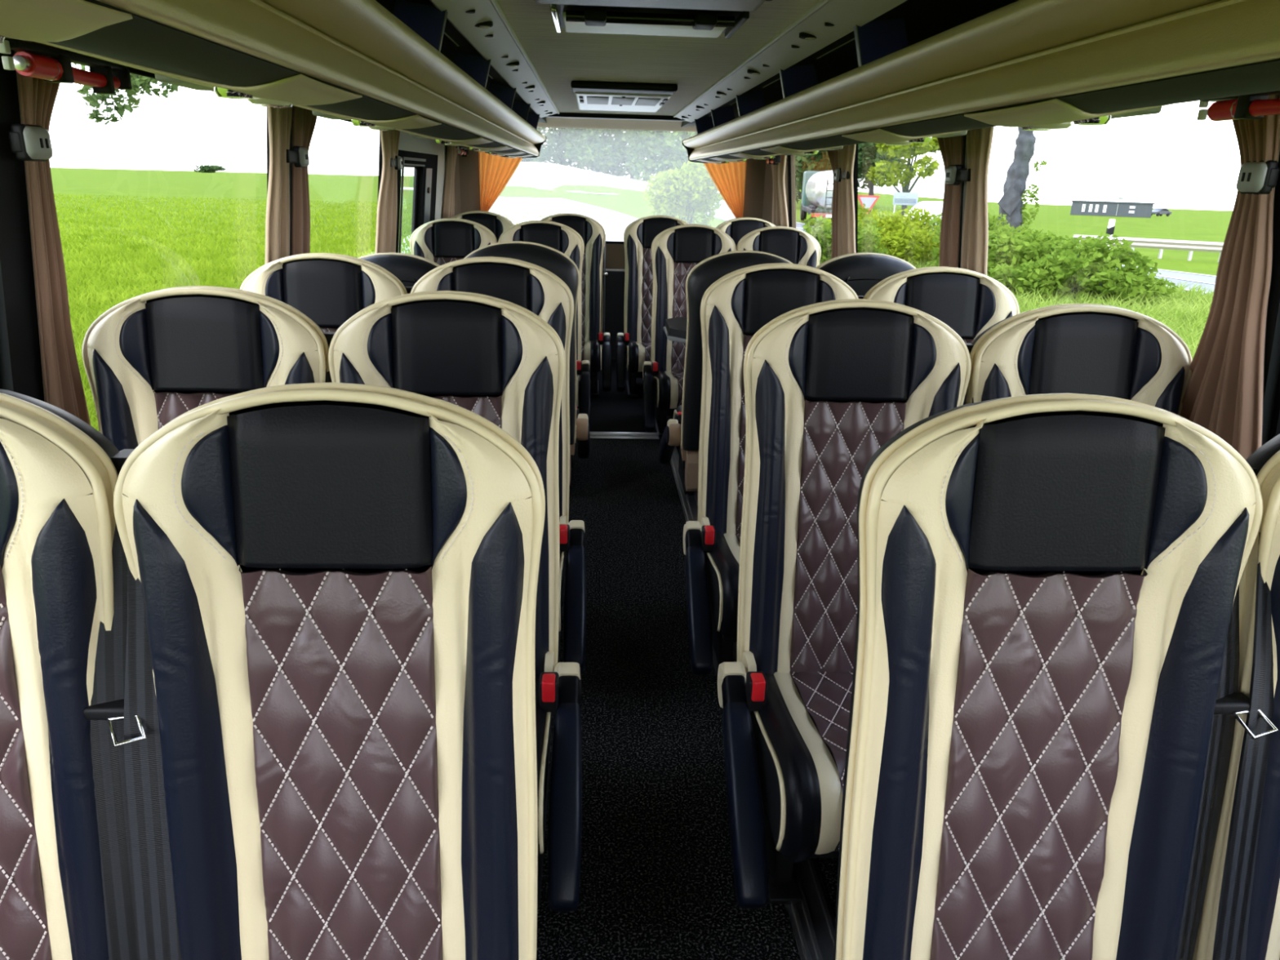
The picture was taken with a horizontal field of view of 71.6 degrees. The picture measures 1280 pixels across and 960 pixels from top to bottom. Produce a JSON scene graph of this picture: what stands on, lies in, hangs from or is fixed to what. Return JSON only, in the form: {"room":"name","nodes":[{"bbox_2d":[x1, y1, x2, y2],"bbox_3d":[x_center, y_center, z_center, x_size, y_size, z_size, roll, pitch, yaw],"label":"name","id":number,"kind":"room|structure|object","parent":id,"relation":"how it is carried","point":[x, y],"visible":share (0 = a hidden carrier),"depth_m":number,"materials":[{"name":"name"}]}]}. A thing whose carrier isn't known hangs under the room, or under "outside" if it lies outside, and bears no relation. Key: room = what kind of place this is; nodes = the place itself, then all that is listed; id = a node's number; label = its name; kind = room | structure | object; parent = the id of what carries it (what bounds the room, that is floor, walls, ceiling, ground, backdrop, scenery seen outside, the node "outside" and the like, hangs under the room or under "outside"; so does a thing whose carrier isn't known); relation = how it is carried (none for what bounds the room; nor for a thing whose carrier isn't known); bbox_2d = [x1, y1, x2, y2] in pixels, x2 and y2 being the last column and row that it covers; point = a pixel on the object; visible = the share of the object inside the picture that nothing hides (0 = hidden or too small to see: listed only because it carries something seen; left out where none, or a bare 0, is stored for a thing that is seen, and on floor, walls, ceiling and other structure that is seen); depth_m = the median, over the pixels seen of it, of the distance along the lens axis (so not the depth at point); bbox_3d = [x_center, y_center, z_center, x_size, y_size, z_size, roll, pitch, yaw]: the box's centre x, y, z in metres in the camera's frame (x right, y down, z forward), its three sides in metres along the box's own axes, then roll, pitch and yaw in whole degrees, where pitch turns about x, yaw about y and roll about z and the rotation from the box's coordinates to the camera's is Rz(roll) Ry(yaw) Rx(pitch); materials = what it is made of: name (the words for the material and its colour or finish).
{"room":"vehicle interior","nodes":[
{"label":"vehicle interior","id":0,"kind":"room"},
{"bbox_2d":[375,0,546,123],"bbox_3d":[-0.684,-1.048,2.015,0.565,0.070,7.450,1,19,-3],"label":"ceiling","id":1,"kind":"structure","parent":0,"point":[449,49],"depth_m":2.31,"materials":[{"name":"black plastic"}]},
{"bbox_2d":[429,0,559,118],"bbox_3d":[-0.338,-0.923,1.688,0.113,0.047,6.720,1,19,-3],"label":"panel","id":2,"kind":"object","parent":1,"relation":"attached to","point":[483,24],"depth_m":2.25,"materials":[{"name":"grey plastic"}]},
{"bbox_2d":[453,146,773,268],"bbox_3d":[-0.176,-1.540,5.691,2.200,1.540,0.330,1,19,-3],"label":"wall","id":3,"kind":"structure","parent":0,"point":[758,189],"depth_m":5.63,"materials":[{"name":"brown"}]},
{"bbox_2d":[478,151,522,211],"bbox_3d":[-0.840,-1.863,5.595,0.343,0.620,0.038,1,19,-3],"label":"curtain","id":4,"kind":"object","parent":3,"relation":"hanging from","point":[495,171],"visible":0.48,"depth_m":5.57,"materials":[{"name":"orange fabric"}]},
{"bbox_2d":[601,271,626,359],"bbox_3d":[-0.193,-1.094,5.926,2.000,0.585,0.017,1,19,-3],"label":"trim","id":5,"kind":"structure","parent":3,"relation":"attached to","point":[615,281],"depth_m":5.90,"materials":[{"name":"black"}]},
{"bbox_2d":[546,112,687,121],"bbox_3d":[-0.146,-2.145,5.224,0.840,0.072,0.725,1,19,-3],"label":"trim","id":6,"kind":"structure","parent":3,"relation":"attached to","point":[575,115],"depth_m":4.89,"materials":[{"name":"black plastic"}]},
{"bbox_2d":[537,117,697,132],"bbox_3d":[-0.148,-2.153,5.266,1.240,0.105,0.640,1,19,-3],"label":"trim","id":7,"kind":"structure","parent":3,"relation":"attached to","point":[558,122],"depth_m":5.49,"materials":[{"name":"beige plastic"}]},
{"bbox_2d":[703,159,746,217],"bbox_3d":[0.500,-1.851,5.666,0.343,0.620,0.038,1,19,-3],"label":"curtain","id":8,"kind":"object","parent":3,"relation":"hanging from","point":[729,179],"visible":0.56,"depth_m":5.65,"materials":[{"name":"orange fabric"}]},
{"bbox_2d":[496,0,820,115],"bbox_3d":[0.030,-0.947,1.714,0.636,0.030,6.750,1,19,-3],"label":"ceiling","id":9,"kind":"structure","parent":0,"point":[693,64],"depth_m":2.47,"materials":[{"name":"grey plastic"}]},
{"bbox_2d":[570,80,677,112],"bbox_3d":[-0.081,-1.598,3.724,0.390,0.036,1.040,1,19,-3],"label":"ceiling vent","id":10,"kind":"object","parent":9,"relation":"in","point":[589,95],"visible":1,"depth_m":3.40,"materials":[{"name":"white plastic"}]},
{"bbox_2d":[549,4,749,38],"bbox_3d":[0.014,-0.927,1.776,0.385,0.047,0.355,1,19,-3],"label":"roof hatch","id":11,"kind":"object","parent":9,"relation":"attached to","point":[585,19],"visible":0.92,"depth_m":1.72,"materials":[{"name":"black plastic"}]},
{"bbox_2d":[533,0,772,11],"bbox_3d":[0.024,-0.770,1.323,0.450,0.052,0.495,1,19,-3],"label":"console","id":12,"kind":"object","parent":9,"relation":"attached to","point":[719,5],"visible":1,"depth_m":1.49,"materials":[{"name":"black plastic"}]},
{"bbox_2d":[662,316,687,343],"bbox_3d":[0.505,-0.404,3.950,0.805,0.584,0.419,1,19,-3],"label":"folding table","id":13,"kind":"object","parent":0,"point":[675,328],"visible":0.06,"depth_m":3.74,"materials":[{"name":"black plastic"}]},
{"bbox_2d":[536,360,838,959],"bbox_3d":[-0.027,0.389,2.565,2.240,0.050,7.500,1,19,-3],"label":"floor","id":14,"kind":"structure","parent":0,"point":[657,879],"depth_m":1.91,"materials":[{"name":"carpet"}]},
{"bbox_2d":[0,389,119,959],"bbox_3d":[-0.730,0.429,0.799,0.420,0.967,0.611,1,19,-3],"label":"passenger seat","id":15,"kind":"object","parent":14,"relation":"on","point":[59,476],"visible":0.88,"depth_m":0.89,"materials":[{"name":"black leather"}]},
{"bbox_2d":[81,285,329,450],"bbox_3d":[-0.770,0.187,1.509,0.420,0.967,0.611,1,19,-3],"label":"passenger seat","id":16,"kind":"object","parent":14,"relation":"on","point":[152,358],"visible":0.2,"depth_m":1.56,"materials":[{"name":"black leather"}]},
{"bbox_2d":[83,382,545,959],"bbox_3d":[-0.319,0.433,0.821,0.523,0.967,0.612,1,19,-3],"label":"passenger seat","id":17,"kind":"object","parent":14,"relation":"on","point":[311,713],"visible":1,"depth_m":0.91,"materials":[{"name":"black leather"}]},
{"bbox_2d":[240,253,407,332],"bbox_3d":[-0.804,-0.045,2.188,0.420,0.967,0.611,1,19,-3],"label":"passenger seat","id":18,"kind":"object","parent":14,"relation":"on","point":[329,289],"visible":0.1,"depth_m":2.23,"materials":[{"name":"black leather"}]},
{"bbox_2d":[359,252,439,286],"bbox_3d":[-0.864,-0.384,3.371,0.420,0.967,0.611,1,19,-3],"label":"passenger seat","id":19,"kind":"object","parent":14,"relation":"on","point":[408,268],"visible":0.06,"depth_m":2.97,"materials":[{"name":"black leather"}]},
{"bbox_2d":[323,290,582,911],"bbox_3d":[-0.358,0.191,1.531,0.523,0.967,0.612,1,19,-3],"label":"passenger seat","id":20,"kind":"object","parent":14,"relation":"on","point":[495,359],"visible":0.29,"depth_m":1.58,"materials":[{"name":"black leather"}]},
{"bbox_2d":[537,711,552,855],"bbox_3d":[-0.350,0.470,1.550,0.372,0.134,0.428,1,19,-3],"label":"cushion","id":21,"kind":"object","parent":20,"relation":"on","point":[544,718],"depth_m":1.46,"materials":[{"name":"black leather"}]},
{"bbox_2d":[409,217,497,265],"bbox_3d":[-0.907,-0.741,4.249,0.420,0.967,0.611,1,19,-3],"label":"passenger seat","id":22,"kind":"object","parent":14,"relation":"on","point":[442,242],"visible":0.21,"depth_m":4.29,"materials":[{"name":"black leather"}]},
{"bbox_2d":[451,210,514,242],"bbox_3d":[-0.915,-1.003,4.995,0.420,0.967,0.611,1,19,-3],"label":"passenger seat","id":23,"kind":"object","parent":14,"relation":"on","point":[497,224],"visible":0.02,"depth_m":5.04,"materials":[{"name":"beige leather"}]},
{"bbox_2d":[404,256,586,675],"bbox_3d":[-0.373,-0.041,2.210,0.490,0.967,0.628,1,19,-3],"label":"passenger seat","id":24,"kind":"object","parent":14,"relation":"on","point":[533,287],"visible":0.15,"depth_m":2.25,"materials":[{"name":"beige leather"}]},
{"bbox_2d":[463,240,590,495],"bbox_3d":[-0.419,-0.430,3.399,0.469,0.967,0.635,1,19,-3],"label":"passenger seat","id":25,"kind":"object","parent":14,"relation":"on","point":[552,260],"visible":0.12,"depth_m":3.04,"materials":[{"name":"black leather"}]},
{"bbox_2d":[497,220,591,431],"bbox_3d":[-0.463,-0.737,4.273,0.464,0.967,0.627,1,19,-3],"label":"passenger seat","id":26,"kind":"object","parent":14,"relation":"on","point":[562,237],"visible":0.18,"depth_m":4.32,"materials":[{"name":"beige leather"}]},
{"bbox_2d":[540,213,611,395],"bbox_3d":[-0.388,-0.999,5.023,0.464,0.967,0.627,1,19,-3],"label":"passenger seat","id":27,"kind":"object","parent":14,"relation":"on","point":[594,339],"visible":0.33,"depth_m":5.09,"materials":[{"name":"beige leather"}]},
{"bbox_2d":[616,215,688,396],"bbox_3d":[0.094,-0.994,5.048,0.469,0.967,0.635,1,19,-3],"label":"passenger seat","id":28,"kind":"object","parent":14,"relation":"on","point":[639,235],"visible":0.44,"depth_m":5.11,"materials":[{"name":"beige leather"}]},
{"bbox_2d":[625,345,644,372],"bbox_3d":[0.112,-0.715,5.068,0.372,0.134,0.428,1,19,-3],"label":"cushion","id":29,"kind":"object","parent":28,"relation":"on","point":[634,356],"depth_m":4.85,"materials":[{"name":"black leather"}]},
{"bbox_2d":[642,223,736,436],"bbox_3d":[0.244,-0.731,4.310,0.469,0.967,0.635,1,19,-3],"label":"passenger seat","id":30,"kind":"object","parent":14,"relation":"on","point":[676,250],"visible":0.42,"depth_m":4.37,"materials":[{"name":"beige leather"}]},
{"bbox_2d":[653,373,679,408],"bbox_3d":[0.262,-0.451,4.330,0.372,0.134,0.428,1,19,-3],"label":"cushion","id":31,"kind":"object","parent":30,"relation":"on","point":[666,388],"depth_m":4.12,"materials":[{"name":"black leather"}]},
{"bbox_2d":[659,250,792,495],"bbox_3d":[0.331,-0.405,3.424,0.464,0.967,0.627,1,19,-3],"label":"passenger seat","id":32,"kind":"object","parent":14,"relation":"on","point":[682,431],"visible":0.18,"depth_m":3.17,"materials":[{"name":"black leather"}]},
{"bbox_2d":[674,413,685,469],"bbox_3d":[0.341,-0.173,3.580,0.372,0.134,0.428,1,19,-3],"label":"cushion","id":33,"kind":"object","parent":32,"relation":"on","point":[680,438],"depth_m":3.40,"materials":[{"name":"leather"}]},
{"bbox_2d":[715,217,775,247],"bbox_3d":[0.623,-0.990,5.077,0.420,0.967,0.611,1,19,-3],"label":"passenger seat","id":34,"kind":"object","parent":14,"relation":"on","point":[736,228],"visible":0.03,"depth_m":5.12,"materials":[{"name":"black leather"}]},
{"bbox_2d":[670,445,835,959],"bbox_3d":[0.258,0.516,2.120,0.075,0.010,4.250,1,19,-3],"label":"trim","id":35,"kind":"structure","parent":14,"relation":"on","point":[812,920],"depth_m":1.50,"materials":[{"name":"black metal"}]},
{"bbox_2d":[683,262,864,679],"bbox_3d":[0.360,-0.034,2.249,0.494,0.967,0.636,1,19,-3],"label":"passenger seat","id":36,"kind":"object","parent":14,"relation":"on","point":[740,303],"visible":0.23,"depth_m":2.30,"materials":[{"name":"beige leather"}]},
{"bbox_2d":[704,537,740,632],"bbox_3d":[0.365,0.245,2.269,0.372,0.134,0.428,1,19,-3],"label":"cushion","id":37,"kind":"object","parent":36,"relation":"on","point":[722,589],"depth_m":2.16,"materials":[{"name":"black leather"}]},
{"bbox_2d":[736,226,821,267],"bbox_3d":[0.689,-0.727,4.334,0.420,0.967,0.611,1,19,-3],"label":"passenger seat","id":38,"kind":"object","parent":14,"relation":"on","point":[796,246],"visible":0.14,"depth_m":4.38,"materials":[{"name":"black leather"}]},
{"bbox_2d":[717,298,973,908],"bbox_3d":[0.413,0.198,1.572,0.520,0.967,0.611,1,19,-3],"label":"passenger seat","id":39,"kind":"object","parent":14,"relation":"on","point":[828,384],"visible":0.7,"depth_m":1.63,"materials":[{"name":"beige leather"}]},
{"bbox_2d":[750,680,839,852],"bbox_3d":[0.399,0.477,1.590,0.372,0.134,0.428,1,19,-3],"label":"cushion","id":40,"kind":"object","parent":39,"relation":"on","point":[809,711],"depth_m":1.48,"materials":[{"name":"black leather"}]},
{"bbox_2d":[816,252,915,296],"bbox_3d":[0.775,-0.403,3.447,0.420,0.967,0.611,1,19,-3],"label":"passenger seat","id":41,"kind":"object","parent":14,"relation":"on","point":[862,271],"visible":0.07,"depth_m":3.04,"materials":[{"name":"black leather"}]},
{"bbox_2d":[862,266,1019,343],"bbox_3d":[0.792,-0.031,2.272,0.420,0.967,0.611,1,19,-3],"label":"passenger seat","id":42,"kind":"object","parent":14,"relation":"on","point":[970,302],"visible":0.08,"depth_m":2.32,"materials":[{"name":"black leather"}]},
{"bbox_2d":[833,392,1278,959],"bbox_3d":[0.452,0.440,0.862,0.520,0.967,0.611,1,19,-3],"label":"passenger seat","id":43,"kind":"object","parent":14,"relation":"on","point":[1046,702],"visible":1,"depth_m":0.96,"materials":[{"name":"black leather"}]},
{"bbox_2d":[964,303,1192,415],"bbox_3d":[0.826,0.201,1.594,0.420,0.967,0.611,1,19,-3],"label":"passenger seat","id":44,"kind":"object","parent":14,"relation":"on","point":[1082,348],"visible":0.16,"depth_m":1.64,"materials":[{"name":"black leather"}]},
{"bbox_2d":[1192,434,1279,959],"bbox_3d":[0.865,0.444,0.884,0.420,0.967,0.611,1,19,-3],"label":"passenger seat","id":45,"kind":"object","parent":14,"relation":"on","point":[1263,943],"visible":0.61,"depth_m":0.98,"materials":[{"name":"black leather"}]},
{"bbox_2d":[680,0,1017,127],"bbox_3d":[0.709,-1.035,2.089,0.565,0.070,7.450,1,19,-3],"label":"compartment","id":46,"kind":"structure","parent":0,"point":[923,20],"depth_m":1.96,"materials":[{"name":"black plastic"}]},
{"bbox_2d":[673,0,906,122],"bbox_3d":[0.398,-0.917,1.727,0.113,0.047,6.720,1,19,-3],"label":"panel","id":47,"kind":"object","parent":46,"relation":"attached to","point":[827,21],"depth_m":2.13,"materials":[{"name":"grey plastic"}]},
{"bbox_3d":[-1.032,-0.131,2.337,0.240,1.930,7.500,1,19,-3],"label":"wall","id":48,"kind":"structure","parent":0,"visible":0},
{"bbox_2d":[0,37,44,401],"bbox_3d":[-0.997,-0.321,1.414,0.108,0.745,0.115,1,19,-3],"label":"window pillar","id":49,"kind":"structure","parent":48,"relation":"attached to","point":[20,366],"depth_m":1.39,"materials":[{"name":"black plastic"}]},
{"bbox_2d":[8,123,53,161],"bbox_3d":[-0.923,-0.513,1.350,0.036,0.052,0.060,1,19,-3],"label":"clip","id":50,"kind":"object","parent":48,"relation":"attached to","point":[28,142],"visible":1,"depth_m":1.33,"materials":[{"name":"grey plastic"}]},
{"bbox_2d":[0,0,546,158],"bbox_3d":[-0.670,-0.890,1.933,0.566,0.228,7.192,1,19,-3],"label":"luggage rack","id":51,"kind":"object","parent":48,"relation":"attached to","point":[362,63],"visible":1,"depth_m":1.18,"materials":[{"name":"beige plastic"}]},
{"bbox_2d":[14,40,90,425],"bbox_3d":[-0.965,-0.341,1.470,0.094,0.710,0.115,1,19,-3],"label":"curtain","id":52,"kind":"object","parent":51,"relation":"hanging from","point":[63,388],"visible":0.65,"depth_m":1.44,"materials":[{"name":"brown fabric"}]},
{"bbox_2d":[0,38,132,93],"bbox_3d":[-0.854,-0.613,1.328,0.033,0.049,0.312,1,19,-3],"label":"hammer","id":53,"kind":"object","parent":51,"relation":"attached to","point":[51,64],"visible":0.95,"depth_m":1.29,"materials":[{"name":"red plastic"}]},
{"bbox_2d":[265,106,292,264],"bbox_3d":[-1.015,-0.688,2.483,0.103,0.710,0.172,1,19,-3],"label":"curtain","id":54,"kind":"object","parent":51,"relation":"hanging from","point":[279,119],"visible":0.57,"depth_m":2.43,"materials":[{"name":"beige fabric"}]},
{"bbox_2d":[291,105,317,255],"bbox_3d":[-1.027,-0.765,2.710,0.100,0.710,0.193,1,19,-3],"label":"curtain","id":55,"kind":"object","parent":51,"relation":"hanging from","point":[304,122],"visible":0.48,"depth_m":2.62,"materials":[{"name":"brown fabric"}]},
{"bbox_2d":[374,129,399,253],"bbox_3d":[-1.080,-1.132,3.785,0.104,0.710,0.304,1,19,-3],"label":"curtain","id":56,"kind":"object","parent":51,"relation":"hanging from","point":[387,206],"visible":0.67,"depth_m":3.71,"materials":[{"name":"beige fabric"}]},
{"bbox_2d":[441,145,457,218],"bbox_3d":[-1.162,-1.670,5.390,0.116,0.730,0.331,1,19,-3],"label":"curtain","id":57,"kind":"object","parent":51,"relation":"hanging from","point":[448,203],"visible":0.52,"depth_m":5.26,"materials":[{"name":"beige fabric"}]},
{"bbox_2d":[395,149,438,254],"bbox_3d":[-1.158,-1.326,4.514,0.113,0.642,1.100,1,19,-3],"label":"window","id":58,"kind":"structure","parent":48,"relation":"in","point":[424,165],"depth_m":4.60,"materials":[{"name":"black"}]},
{"bbox_2d":[398,130,446,220],"bbox_3d":[-1.173,-1.426,4.649,0.136,0.745,1.420,1,19,-3],"label":"trim","id":59,"kind":"structure","parent":48,"relation":"attached to","point":[406,143],"depth_m":4.90,"materials":[{"name":"grey plastic"}]},
{"bbox_3d":[1.005,-0.113,2.445,0.240,1.930,7.500,1,19,-3],"label":"wall","id":60,"kind":"structure","parent":0,"visible":0},
{"bbox_2d":[958,134,967,267],"bbox_3d":[1.007,-0.720,2.746,0.114,0.745,0.150,1,19,-3],"label":"trim","id":61,"kind":"structure","parent":60,"relation":"attached to","point":[964,163],"depth_m":2.69,"materials":[{"name":"black"}]},
{"bbox_2d":[681,0,1279,164],"bbox_3d":[0.701,-0.878,2.005,0.566,0.228,7.192,1,19,-3],"label":"luggage rack","id":62,"kind":"object","parent":60,"relation":"attached to","point":[1036,65],"visible":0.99,"depth_m":1.22,"materials":[{"name":"beige plastic"}]},
{"bbox_2d":[771,155,788,226],"bbox_3d":[0.845,-1.607,5.364,0.116,0.730,0.409,1,19,-3],"label":"curtain","id":63,"kind":"object","parent":62,"relation":"hanging from","point":[780,211],"visible":0.46,"depth_m":5.22,"materials":[{"name":"beige fabric"}]},
{"bbox_2d":[826,149,838,258],"bbox_3d":[0.905,-1.201,4.144,0.095,0.710,0.203,1,19,-3],"label":"curtain","id":64,"kind":"object","parent":62,"relation":"hanging from","point":[833,154],"visible":0.44,"depth_m":4.07,"materials":[{"name":"brown fabric"}]},
{"bbox_2d":[837,143,856,256],"bbox_3d":[0.916,-1.124,3.918,0.104,0.710,0.243,1,19,-3],"label":"curtain","id":65,"kind":"object","parent":62,"relation":"hanging from","point":[846,156],"visible":0.58,"depth_m":3.86,"materials":[{"name":"beige fabric"}]},
{"bbox_2d":[937,135,962,267],"bbox_3d":[0.972,-0.747,2.816,0.096,0.710,0.193,1,19,-3],"label":"curtain","id":66,"kind":"object","parent":62,"relation":"hanging from","point":[951,148],"visible":0.45,"depth_m":2.74,"materials":[{"name":"brown fabric"}]},
{"bbox_2d":[960,126,994,275],"bbox_3d":[0.982,-0.672,2.596,0.105,0.710,0.158,1,19,-3],"label":"curtain","id":67,"kind":"object","parent":62,"relation":"hanging from","point":[975,244],"visible":0.5,"depth_m":2.54,"materials":[{"name":"beige fabric"}]},
{"bbox_2d":[1179,93,1279,459],"bbox_3d":[1.030,-0.317,1.556,0.104,0.710,0.264,1,19,-3],"label":"curtain","id":68,"kind":"object","parent":62,"relation":"hanging from","point":[1223,395],"visible":0.73,"depth_m":1.51,"materials":[{"name":"brown fabric"}]},
{"bbox_2d":[1196,90,1279,121],"bbox_3d":[0.947,-0.569,1.341,0.033,0.049,0.312,1,19,-3],"label":"hammer","id":69,"kind":"object","parent":62,"relation":"attached to","point":[1251,106],"visible":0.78,"depth_m":1.37,"materials":[{"name":"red plastic"}]},
{"bbox_2d":[1235,160,1279,194],"bbox_3d":[1.008,-0.495,1.452,0.036,0.052,0.060,1,19,-3],"label":"clip","id":70,"kind":"object","parent":60,"relation":"attached to","point":[1260,177],"visible":1,"depth_m":1.43,"materials":[{"name":"grey plastic"}]},
{"bbox_2d":[1261,151,1279,445],"bbox_3d":[1.071,-0.302,1.524,0.108,0.745,0.115,1,19,-3],"label":"trim","id":71,"kind":"structure","parent":60,"relation":"attached to","point":[1272,345],"depth_m":1.49,"materials":[{"name":"black plastic"}]},
{"label":"outside","id":72,"kind":"structure","parent":0,"visible":0},
{"bbox_2d":[50,167,1232,431],"bbox_3d":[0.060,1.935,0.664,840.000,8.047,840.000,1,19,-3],"label":"ground","id":73,"kind":"structure","parent":72,"point":[1187,224],"depth_m":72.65,"materials":[{"name":"green plant"}]},
{"bbox_2d":[74,63,178,124],"bbox_3d":[-3.988,-2.477,5.326,0.598,5.122,2.686,14,22,32],"label":"tree","id":74,"kind":"object","parent":73,"relation":"on","point":[137,81],"visible":0.35,"depth_m":6.07,"materials":[{"name":"green plant"}]},
{"bbox_2d":[540,127,604,169],"bbox_3d":[-17.263,-77.838,188.646,23.012,25.386,21.874,1,19,-3],"label":"tree","id":75,"kind":"object","parent":73,"relation":"on","point":[557,157],"visible":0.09,"depth_m":187.38,"materials":[{"name":"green plant"}]},
{"bbox_2d":[558,128,636,174],"bbox_3d":[-8.957,-73.651,180.912,18.858,23.806,18.799,1,19,-3],"label":"tree","id":76,"kind":"object","parent":73,"relation":"on","point":[592,142],"visible":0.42,"depth_m":179.01,"materials":[{"name":"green plant"}]},
{"bbox_2d":[620,129,686,182],"bbox_3d":[5.514,-69.155,176.721,21.494,24.067,20.082,1,19,-3],"label":"tree","id":77,"kind":"object","parent":73,"relation":"on","point":[650,137],"visible":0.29,"depth_m":174.65,"materials":[{"name":"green plant"}]},
{"bbox_2d":[655,131,709,190],"bbox_3d":[12.704,-64.502,167.382,19.309,23.950,20.147,1,19,-3],"label":"tree","id":78,"kind":"object","parent":73,"relation":"on","point":[678,147],"visible":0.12,"depth_m":167.23,"materials":[{"name":"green plant"}]},
{"bbox_2d":[641,160,724,226],"bbox_3d":[1.784,-10.950,34.364,3.486,2.842,3.069,1,19,-3],"label":"shrub","id":79,"kind":"object","parent":73,"relation":"on","point":[686,190],"visible":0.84,"depth_m":33.62,"materials":[{"name":"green plant"}]},
{"bbox_2d":[795,150,832,199],"bbox_3d":[12.977,-27.155,68.802,8.881,11.947,10.818,17,24,38],"label":"tree","id":80,"kind":"object","parent":73,"relation":"on","point":[803,163],"visible":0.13,"depth_m":66.57,"materials":[{"name":"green plant"}]},
{"bbox_2d":[797,213,888,264],"bbox_3d":[4.249,-4.966,19.035,2.163,1.426,1.912,1,19,-3],"label":"shrub","id":81,"kind":"object","parent":73,"relation":"on","point":[823,235],"visible":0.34,"depth_m":18.58,"materials":[{"name":"green plant"}]},
{"bbox_2d":[857,142,897,221],"bbox_3d":[11.332,-15.808,43.739,3.860,6.546,3.659,1,19,-3],"label":"tree","id":82,"kind":"object","parent":73,"relation":"on","point":[868,154],"visible":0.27,"depth_m":42.76,"materials":[{"name":"green plant"}]},
{"bbox_2d":[819,203,941,255],"bbox_3d":[6.207,-6.177,22.427,3.289,1.520,3.203,1,19,-3],"label":"shrub","id":83,"kind":"object","parent":73,"relation":"on","point":[864,210],"visible":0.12,"depth_m":21.69,"materials":[{"name":"green plant"}]},
{"bbox_2d":[857,206,940,266],"bbox_3d":[6.617,-5.759,21.351,3.022,1.539,3.097,2,19,1],"label":"shrub","id":84,"kind":"object","parent":73,"relation":"on","point":[905,245],"visible":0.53,"depth_m":20.76,"materials":[{"name":"green plant"}]},
{"bbox_2d":[865,137,940,215],"bbox_3d":[12.562,-14.939,41.605,3.701,6.414,2.957,11,21,25],"label":"tree","id":85,"kind":"object","parent":73,"relation":"on","point":[894,171],"visible":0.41,"depth_m":41.22,"materials":[{"name":"green plant"}]},
{"bbox_2d":[926,212,1037,266],"bbox_3d":[7.210,-5.028,19.149,2.313,1.556,2.147,1,19,-3],"label":"shrub","id":86,"kind":"object","parent":73,"relation":"on","point":[993,224],"visible":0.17,"depth_m":18.85,"materials":[{"name":"green plant"}]},
{"bbox_2d":[818,248,1214,359],"bbox_3d":[6.247,-2.970,14.549,9.301,0.474,23.737,1,19,-3],"label":"grass","id":87,"kind":"structure","parent":73,"relation":"on","point":[1186,313],"depth_m":13.77,"materials":[{"name":"green plant"}]},
{"bbox_2d":[997,127,1047,231],"bbox_3d":[10.032,-8.595,22.904,1.076,6.125,0.943,9,20,21],"label":"tree","id":88,"kind":"object","parent":73,"relation":"on","point":[1011,204],"visible":0.48,"depth_m":23.14,"materials":[{"name":"grey plant"}]},
{"bbox_2d":[986,227,1069,279],"bbox_3d":[7.051,-4.211,17.080,2.474,1.299,2.319,1,19,-3],"label":"shrub","id":89,"kind":"object","parent":73,"relation":"on","point":[1001,248],"visible":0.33,"depth_m":16.48,"materials":[{"name":"green plant"}]},
{"bbox_2d":[986,231,1161,300],"bbox_3d":[7.288,-3.711,15.585,2.909,1.332,2.651,1,19,-3],"label":"shrub","id":90,"kind":"object","parent":73,"relation":"on","point":[1053,269],"visible":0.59,"depth_m":14.87,"materials":[{"name":"green plant"}]},
{"bbox_2d":[1070,196,1154,217],"bbox_3d":[59.102,-34.150,111.243,9.200,2.650,3.200,11,21,25],"label":"building","id":91,"kind":"structure","parent":73,"relation":"on","point":[1100,208],"depth_m":109.99,"materials":[{"name":"grey"}]},
{"bbox_2d":[1067,250,1178,307],"bbox_3d":[7.978,-3.255,14.697,1.704,1.063,1.729,10,21,24],"label":"shrub","id":92,"kind":"object","parent":73,"relation":"on","point":[1104,279],"visible":0.85,"depth_m":14.45,"materials":[{"name":"green plant"}]},
{"bbox_2d":[1072,234,1223,262],"bbox_3d":[16.893,-7.196,27.947,6.175,0.710,0.206,16,24,37],"label":"barrier","id":93,"kind":"object","parent":73,"relation":"on","point":[1161,244],"visible":0.45,"depth_m":27.93,"materials":[{"name":"beige metal"}]},
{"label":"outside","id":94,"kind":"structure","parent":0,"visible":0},
{"bbox_2d":[403,161,719,194],"bbox_3d":[0.172,-44.608,131.182,72.942,4.216,81.222,1,19,-3],"label":"path","id":95,"kind":"structure","parent":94,"point":[541,175],"depth_m":114.20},
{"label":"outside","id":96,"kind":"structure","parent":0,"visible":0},
{"bbox_2d":[360,196,637,257],"bbox_3d":[-6.841,-14.002,46.501,16.682,0.001,79.641,1,19,-3],"label":"pavement","id":97,"kind":"structure","parent":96,"point":[614,224],"depth_m":50.14,"materials":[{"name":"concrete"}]},
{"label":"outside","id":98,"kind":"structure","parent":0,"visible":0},
{"bbox_2d":[705,200,1216,294],"bbox_3d":[11.808,-10.342,37.289,14.631,0.090,104.634,1,19,-3],"label":"road","id":99,"kind":"structure","parent":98,"point":[723,212],"depth_m":21.38,"materials":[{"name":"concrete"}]},
{"bbox_2d":[800,169,833,226],"bbox_3d":[9.200,-14.022,44.009,1.960,2.493,8.380,3,19,5],"label":"tanker truck","id":100,"kind":"object","parent":99,"relation":"on","point":[817,186],"visible":0.52,"depth_m":40.52,"materials":[{"name":"silver metal"}]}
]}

